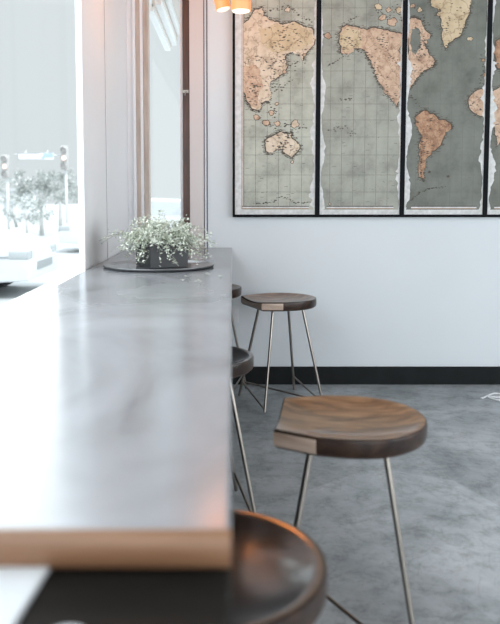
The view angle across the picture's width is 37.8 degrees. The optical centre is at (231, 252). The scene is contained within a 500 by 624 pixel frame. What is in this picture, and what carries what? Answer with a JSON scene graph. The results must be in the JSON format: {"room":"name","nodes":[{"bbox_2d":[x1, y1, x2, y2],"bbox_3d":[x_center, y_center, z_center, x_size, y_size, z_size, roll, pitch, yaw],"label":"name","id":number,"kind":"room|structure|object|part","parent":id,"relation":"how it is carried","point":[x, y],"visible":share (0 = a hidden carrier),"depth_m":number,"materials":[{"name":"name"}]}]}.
{"room":"cafe","nodes":[
{"label":"cafe","id":0,"kind":"room"},
{"bbox_2d":[0,567,50,623],"bbox_3d":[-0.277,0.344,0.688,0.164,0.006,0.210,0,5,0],"label":"wall","id":1,"kind":"structure","parent":0,"point":[18,585],"depth_m":0.73,"materials":[{"name":"white paint"}]},
{"bbox_2d":[130,0,499,365],"bbox_3d":[1.900,-0.743,4.982,5.600,3.300,0.150,0,5,0],"label":"wall","id":2,"kind":"structure","parent":0,"point":[388,291],"depth_m":4.98,"materials":[{"name":"paint"}]},
{"bbox_2d":[126,0,133,244],"bbox_3d":[-0.680,-1.047,4.927,0.040,1.986,0.112,0,5,0],"label":"trim","id":3,"kind":"structure","parent":2,"relation":"attached to","point":[128,2],"depth_m":4.88,"materials":[{"name":"white paint"}]},
{"bbox_2d":[132,0,189,233],"bbox_3d":[-0.470,-1.046,4.912,0.380,1.986,0.122,0,5,0],"label":"window","id":4,"kind":"structure","parent":2,"relation":"in","point":[140,8],"depth_m":4.89,"materials":[{"name":"brown wood"}]},
{"bbox_2d":[189,0,203,247],"bbox_3d":[-0.237,-1.202,4.917,0.094,2.376,0.108,0,5,0],"label":"trim","id":5,"kind":"structure","parent":2,"relation":"attached to","point":[196,74],"depth_m":4.88,"materials":[{"name":"grey paint"}]},
{"bbox_2d":[203,0,207,247],"bbox_3d":[-0.176,-1.199,4.889,0.027,2.376,0.064,0,5,0],"label":"trim","id":6,"kind":"structure","parent":2,"relation":"attached to","point":[205,46],"depth_m":4.89,"materials":[{"name":"grey"}]},
{"bbox_2d":[232,307,237,322],"bbox_3d":[0.014,0.428,4.994,0.060,0.110,0.009,0,5,0],"label":"wall outlet","id":7,"kind":"object","parent":2,"relation":"attached to","point":[234,309],"visible":0.64,"depth_m":4.99,"materials":[{"name":"white plastic"}]},
{"bbox_2d":[233,0,318,216],"bbox_3d":[0.288,-1.197,4.849,0.569,1.925,0.039,0,5,0],"label":"panel","id":8,"kind":"object","parent":2,"relation":"attached to","point":[276,43],"visible":1,"depth_m":4.86,"materials":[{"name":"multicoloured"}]},
{"bbox_2d":[317,0,405,216],"bbox_3d":[0.857,-1.197,4.849,0.569,1.925,0.039,0,5,0],"label":"panel","id":9,"kind":"object","parent":2,"relation":"attached to","point":[362,42],"visible":1,"depth_m":4.86,"materials":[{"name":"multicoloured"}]},
{"bbox_2d":[232,366,499,383],"bbox_3d":[1.950,0.847,5.024,5.300,0.123,0.016,0,5,0],"label":"baseboard","id":10,"kind":"structure","parent":2,"relation":"attached to","point":[277,374],"depth_m":5.02,"materials":[{"name":"paint"}]},
{"bbox_2d":[402,0,490,216],"bbox_3d":[1.420,-1.197,4.849,0.560,1.925,0.039,0,5,0],"label":"panel","id":11,"kind":"object","parent":2,"relation":"attached to","point":[447,42],"visible":1,"depth_m":4.86,"materials":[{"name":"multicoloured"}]},
{"bbox_2d":[485,0,499,216],"bbox_3d":[1.981,-1.197,4.849,0.564,1.925,0.039,0,5,0],"label":"panel","id":12,"kind":"object","parent":2,"relation":"attached to","point":[492,197],"visible":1,"depth_m":4.86,"materials":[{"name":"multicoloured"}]},
{"bbox_2d":[231,384,499,623],"bbox_3d":[1.975,1.277,0.978,5.450,0.100,8.350,0,5,0],"label":"floor","id":13,"kind":"structure","parent":0,"point":[447,489],"depth_m":3.12,"materials":[{"name":"concrete"}]},
{"bbox_2d":[0,248,231,567],"bbox_3d":[-0.348,0.603,2.896,0.695,0.944,4.196,0,5,0],"label":"countertop","id":14,"kind":"structure","parent":13,"relation":"on","point":[116,386],"depth_m":1.17,"materials":[{"name":"marble"},{"name":"light wood"}]},
{"bbox_2d":[103,260,213,272],"bbox_3d":[-0.362,0.065,3.616,0.547,0.014,0.547,0,5,0],"label":"serving tray","id":15,"kind":"object","parent":14,"relation":"on","point":[129,265],"visible":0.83,"depth_m":3.54,"materials":[{"name":"grey metal"}]},
{"bbox_2d":[99,210,216,267],"bbox_3d":[-0.352,-0.072,3.593,0.529,0.277,0.498,-3,5,-33],"label":"planter","id":16,"kind":"object","parent":15,"relation":"on","point":[157,245],"visible":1,"depth_m":3.53,"materials":[{"name":"metal"}]},
{"bbox_3d":[-0.347,0.007,3.602,0.196,0.118,0.196,-2,5,-28],"label":"pot","id":17,"kind":"part","parent":16,"relation":"part of","materials":[{"name":"metal"}]},
{"bbox_2d":[16,568,229,623],"bbox_3d":[-0.346,0.805,0.613,0.688,0.900,0.575,0,5,0],"label":"counter base","id":18,"kind":"object","parent":13,"relation":"on","point":[65,595],"visible":0.69,"depth_m":0.73,"materials":[{"name":"black wood"}]},
{"bbox_2d":[232,284,246,390],"bbox_3d":[-0.153,0.573,4.747,0.429,0.704,0.436,2,5,20],"label":"bar stool","id":19,"kind":"object","parent":13,"relation":"on","point":[236,289],"visible":0.13,"depth_m":4.76,"materials":[{"name":"metal"}]},
{"bbox_3d":[-0.151,0.253,4.721,0.425,0.061,0.436,2,5,20],"label":"seat","id":20,"kind":"part","parent":19,"relation":"part of","materials":[{"name":"brown wood"}]},
{"bbox_3d":[0.016,0.870,4.702,0.012,0.098,0.383,1,5,18],"label":"rail","id":21,"kind":"part","parent":19,"relation":"part of","materials":[{"name":"metal"}]},
{"bbox_2d":[231,346,256,512],"bbox_3d":[-0.128,0.738,2.949,0.429,0.658,0.436,-1,5,-12],"label":"bar stool","id":22,"kind":"object","parent":13,"relation":"on","point":[242,359],"visible":0.14,"depth_m":2.83,"materials":[{"name":"metal"}]},
{"bbox_3d":[-0.020,0.751,3.126,0.017,0.605,0.156,3,5,33],"label":"leg","id":23,"kind":"part","parent":22,"relation":"part of","materials":[{"name":"metal"}]},
{"bbox_3d":[0.052,1.008,3.001,0.012,0.091,0.383,-1,5,-14],"label":"rail","id":24,"kind":"part","parent":22,"relation":"part of","materials":[{"name":"metal"}]},
{"bbox_3d":[-0.126,0.438,2.925,0.425,0.057,0.436,-1,5,-12],"label":"seat","id":25,"kind":"part","parent":22,"relation":"part of","materials":[{"name":"brown wood"}]},
{"bbox_2d":[230,509,327,623],"bbox_3d":[-0.048,0.867,1.306,0.429,0.658,0.436,0,5,4],"label":"bar stool","id":26,"kind":"object","parent":13,"relation":"on","point":[279,573],"visible":0.39,"depth_m":1.26,"materials":[{"name":"wood"}]},
{"bbox_2d":[238,293,321,411],"bbox_3d":[0.312,0.608,4.595,0.429,0.658,0.436,-2,5,-22],"label":"bar stool","id":27,"kind":"object","parent":13,"relation":"on","point":[272,302],"visible":0.99,"depth_m":4.52,"materials":[{"name":"wood"}]},
{"bbox_3d":[0.110,0.628,4.676,0.156,0.605,0.017,2,5,23],"label":"leg","id":28,"kind":"part","parent":27,"relation":"part of","materials":[{"name":"metal"}]},
{"bbox_3d":[0.131,0.887,4.536,0.012,0.091,0.383,-2,5,-20],"label":"rail","id":29,"kind":"part","parent":27,"relation":"part of","materials":[{"name":"metal"}]},
{"bbox_3d":[0.222,0.650,4.400,0.017,0.605,0.156,2,5,23],"label":"leg","id":30,"kind":"part","parent":27,"relation":"part of","materials":[{"name":"metal"}]},
{"bbox_3d":[0.314,0.309,4.572,0.425,0.057,0.436,-2,5,-22],"label":"seat","id":31,"kind":"part","parent":27,"relation":"part of","materials":[{"name":"brown wood"}]},
{"bbox_3d":[0.388,0.620,4.788,0.017,0.605,0.156,2,5,23],"label":"leg","id":32,"kind":"part","parent":27,"relation":"part of","materials":[{"name":"metal"}]},
{"bbox_3d":[0.484,0.876,4.678,0.012,0.091,0.383,-2,5,-24],"label":"rail","id":33,"kind":"part","parent":27,"relation":"part of","materials":[{"name":"metal"}]},
{"bbox_3d":[0.500,0.641,4.512,0.156,0.605,0.017,2,5,23],"label":"leg","id":34,"kind":"part","parent":27,"relation":"part of","materials":[{"name":"metal"}]},
{"bbox_2d":[273,395,427,623],"bbox_3d":[0.345,0.801,2.143,0.429,0.658,0.436,1,5,9],"label":"bar stool","id":35,"kind":"object","parent":13,"relation":"on","point":[333,426],"visible":0.98,"depth_m":2.03,"materials":[{"name":"brown wood"}]},
{"bbox_3d":[0.213,0.814,2.317,0.017,0.605,0.156,-3,6,-36],"label":"leg","id":36,"kind":"part","parent":35,"relation":"part of","materials":[{"name":"metal"}]},
{"bbox_3d":[0.167,0.837,2.022,0.116,0.605,0.116,1,5,9],"label":"leg","id":37,"kind":"part","parent":35,"relation":"part of","materials":[{"name":"metal"}]},
{"bbox_3d":[0.347,0.502,2.119,0.425,0.057,0.436,1,5,9],"label":"seat","id":38,"kind":"part","parent":35,"relation":"part of","materials":[{"name":"brown wood"}]},
{"bbox_3d":[0.463,0.841,1.976,0.017,0.605,0.156,-3,6,-36],"label":"leg","id":39,"kind":"part","parent":35,"relation":"part of","materials":[{"name":"metal"}]},
{"bbox_2d":[480,393,499,400],"bbox_3d":[1.708,0.929,4.689,0.212,0.012,0.137,-4,6,-43],"label":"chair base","id":40,"kind":"object","parent":13,"relation":"on","point":[489,396],"visible":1,"depth_m":4.68,"materials":[{"name":"white plastic"}]},
{"bbox_3d":[1.890,-2.114,0.736,5.620,0.100,8.400,0,4,0],"label":"ceiling","id":41,"kind":"structure","parent":0,"visible":0},
{"bbox_2d":[214,0,230,11],"bbox_3d":[-0.143,-1.798,3.871,0.271,1.021,0.100,0,5,0],"label":"pendant lamp","id":42,"kind":"object","parent":41,"relation":"hanging from","point":[220,5],"visible":1,"depth_m":3.88,"materials":[{"name":"brown"}]},
{"bbox_2d":[217,6,229,11],"bbox_3d":[-0.045,-1.304,3.910,0.075,0.024,0.075,-14,4,1],"label":"diffuser","id":43,"kind":"object","parent":42,"relation":"attached to","point":[219,8],"depth_m":3.89,"materials":[{"name":"beige"}]},
{"bbox_2d":[231,0,250,13],"bbox_3d":[0.047,-1.774,3.772,0.130,1.053,0.130,0,5,0],"label":"pendant lamp","id":44,"kind":"object","parent":41,"relation":"hanging from","point":[237,6],"visible":1,"depth_m":3.77,"materials":[{"name":"brown"}]},
{"bbox_2d":[232,9,249,13],"bbox_3d":[0.047,-1.261,3.813,0.097,0.024,0.097,0,5,0],"label":"diffuser","id":45,"kind":"object","parent":44,"relation":"attached to","point":[238,11],"depth_m":3.79,"materials":[{"name":"beige"}]},
{"bbox_3d":[-0.740,-0.368,0.849,0.080,3.400,8.150,0,4,0],"label":"wall","id":46,"kind":"structure","parent":0,"visible":0},
{"bbox_2d":[0,271,83,314],"bbox_3d":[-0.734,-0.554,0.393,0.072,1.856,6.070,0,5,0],"label":"window sill","id":47,"kind":"structure","parent":46,"relation":"in","point":[19,300],"depth_m":2.72,"materials":[{"name":"white paint"}]},
{"bbox_2d":[75,0,128,270],"bbox_3d":[-0.715,-1.125,4.135,0.030,2.406,1.480,0,5,0],"label":"window frame","id":48,"kind":"structure","parent":46,"relation":"attached to","point":[100,25],"depth_m":3.92,"materials":[{"name":"white paint"}]},
{"label":"outside","id":49,"kind":"structure","parent":0,"visible":0},
{"bbox_2d":[0,204,78,305],"bbox_3d":[-10.000,-1.985,44.983,100.000,0.100,150.000,0,4,0],"label":"ground","id":50,"kind":"structure","parent":49,"point":[68,253],"depth_m":19.77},
{"bbox_2d":[1,155,9,229],"bbox_3d":[-7.700,-1.887,24.910,0.240,2.854,0.422,0,5,0],"label":"traffic light","id":51,"kind":"object","parent":50,"relation":"on","point":[5,159],"visible":0.97,"depth_m":24.76,"materials":[{"name":"grey metal"}]},
{"bbox_2d":[0,176,23,226],"bbox_3d":[-10.397,-2.355,33.910,1.737,2.419,1.900,-2,5,-26],"label":"street tree","id":52,"kind":"object","parent":50,"relation":"on","point":[11,179],"visible":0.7,"depth_m":33.90,"materials":[{"name":"green plant"}]},
{"bbox_2d":[0,188,37,221],"bbox_3d":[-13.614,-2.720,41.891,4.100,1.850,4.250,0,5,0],"label":"building","id":53,"kind":"structure","parent":50,"relation":"on","point":[3,218],"depth_m":39.97,"materials":[{"name":"white"}]},
{"bbox_2d":[3,194,53,233],"bbox_3d":[-6.643,-1.167,24.092,1.750,1.545,1.288,3,5,32],"label":"street tree","id":54,"kind":"object","parent":50,"relation":"on","point":[26,217],"visible":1,"depth_m":23.99,"materials":[{"name":"green plant"}]},
{"bbox_2d":[0,228,57,286],"bbox_3d":[-5.027,-0.091,11.227,4.305,1.420,1.730,0,5,0],"label":"parked car","id":55,"kind":"object","parent":50,"relation":"on","point":[23,256],"visible":1,"depth_m":10.66,"materials":[{"name":"grey paint"}]},
{"bbox_2d":[37,256,51,268],"bbox_3d":[-2.897,0.158,11.247,0.045,0.120,0.900,0,5,0],"label":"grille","id":56,"kind":"object","parent":55,"relation":"attached to","point":[43,262],"depth_m":11.20,"materials":[{"name":"grey"}]},
{"bbox_2d":[14,146,68,223],"bbox_3d":[-6.504,-2.038,24.898,1.870,3.157,0.422,0,5,0],"label":"traffic light","id":57,"kind":"object","parent":50,"relation":"on","point":[64,150],"visible":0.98,"depth_m":24.75,"materials":[{"name":"grey metal"}]},
{"bbox_2d":[18,150,53,159],"bbox_3d":[-6.664,-3.328,24.882,1.219,0.328,0.180,0,5,0],"label":"street sign","id":58,"kind":"object","parent":57,"relation":"hanging from","point":[21,156],"visible":1,"depth_m":24.80,"materials":[{"name":"white"}]},
{"bbox_2d":[11,168,75,235],"bbox_3d":[-7.067,-1.874,26.987,2.055,2.501,2.178,4,6,40],"label":"street tree","id":59,"kind":"object","parent":50,"relation":"on","point":[45,187],"visible":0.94,"depth_m":26.84,"materials":[{"name":"green plant"}]},
{"bbox_2d":[37,168,77,231],"bbox_3d":[-7.013,-2.187,29.924,1.934,2.664,1.791,-1,5,-16],"label":"street tree","id":60,"kind":"object","parent":50,"relation":"on","point":[75,198],"visible":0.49,"depth_m":29.88,"materials":[{"name":"green plant"}]},
{"bbox_2d":[58,198,180,243],"bbox_3d":[-2.322,-0.750,19.602,4.305,1.420,1.730,0,5,0],"label":"parked car","id":61,"kind":"object","parent":50,"relation":"on","point":[69,232],"visible":0.07,"depth_m":18.74,"materials":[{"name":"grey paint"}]},
{"bbox_2d":[149,0,179,50],"bbox_3d":[-0.476,-0.541,5.825,0.228,3.165,1.400,0,5,0],"label":"eaves","id":62,"kind":"object","parent":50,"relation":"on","point":[164,15],"visible":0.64,"depth_m":5.61,"materials":[{"name":"white"}]}
]}

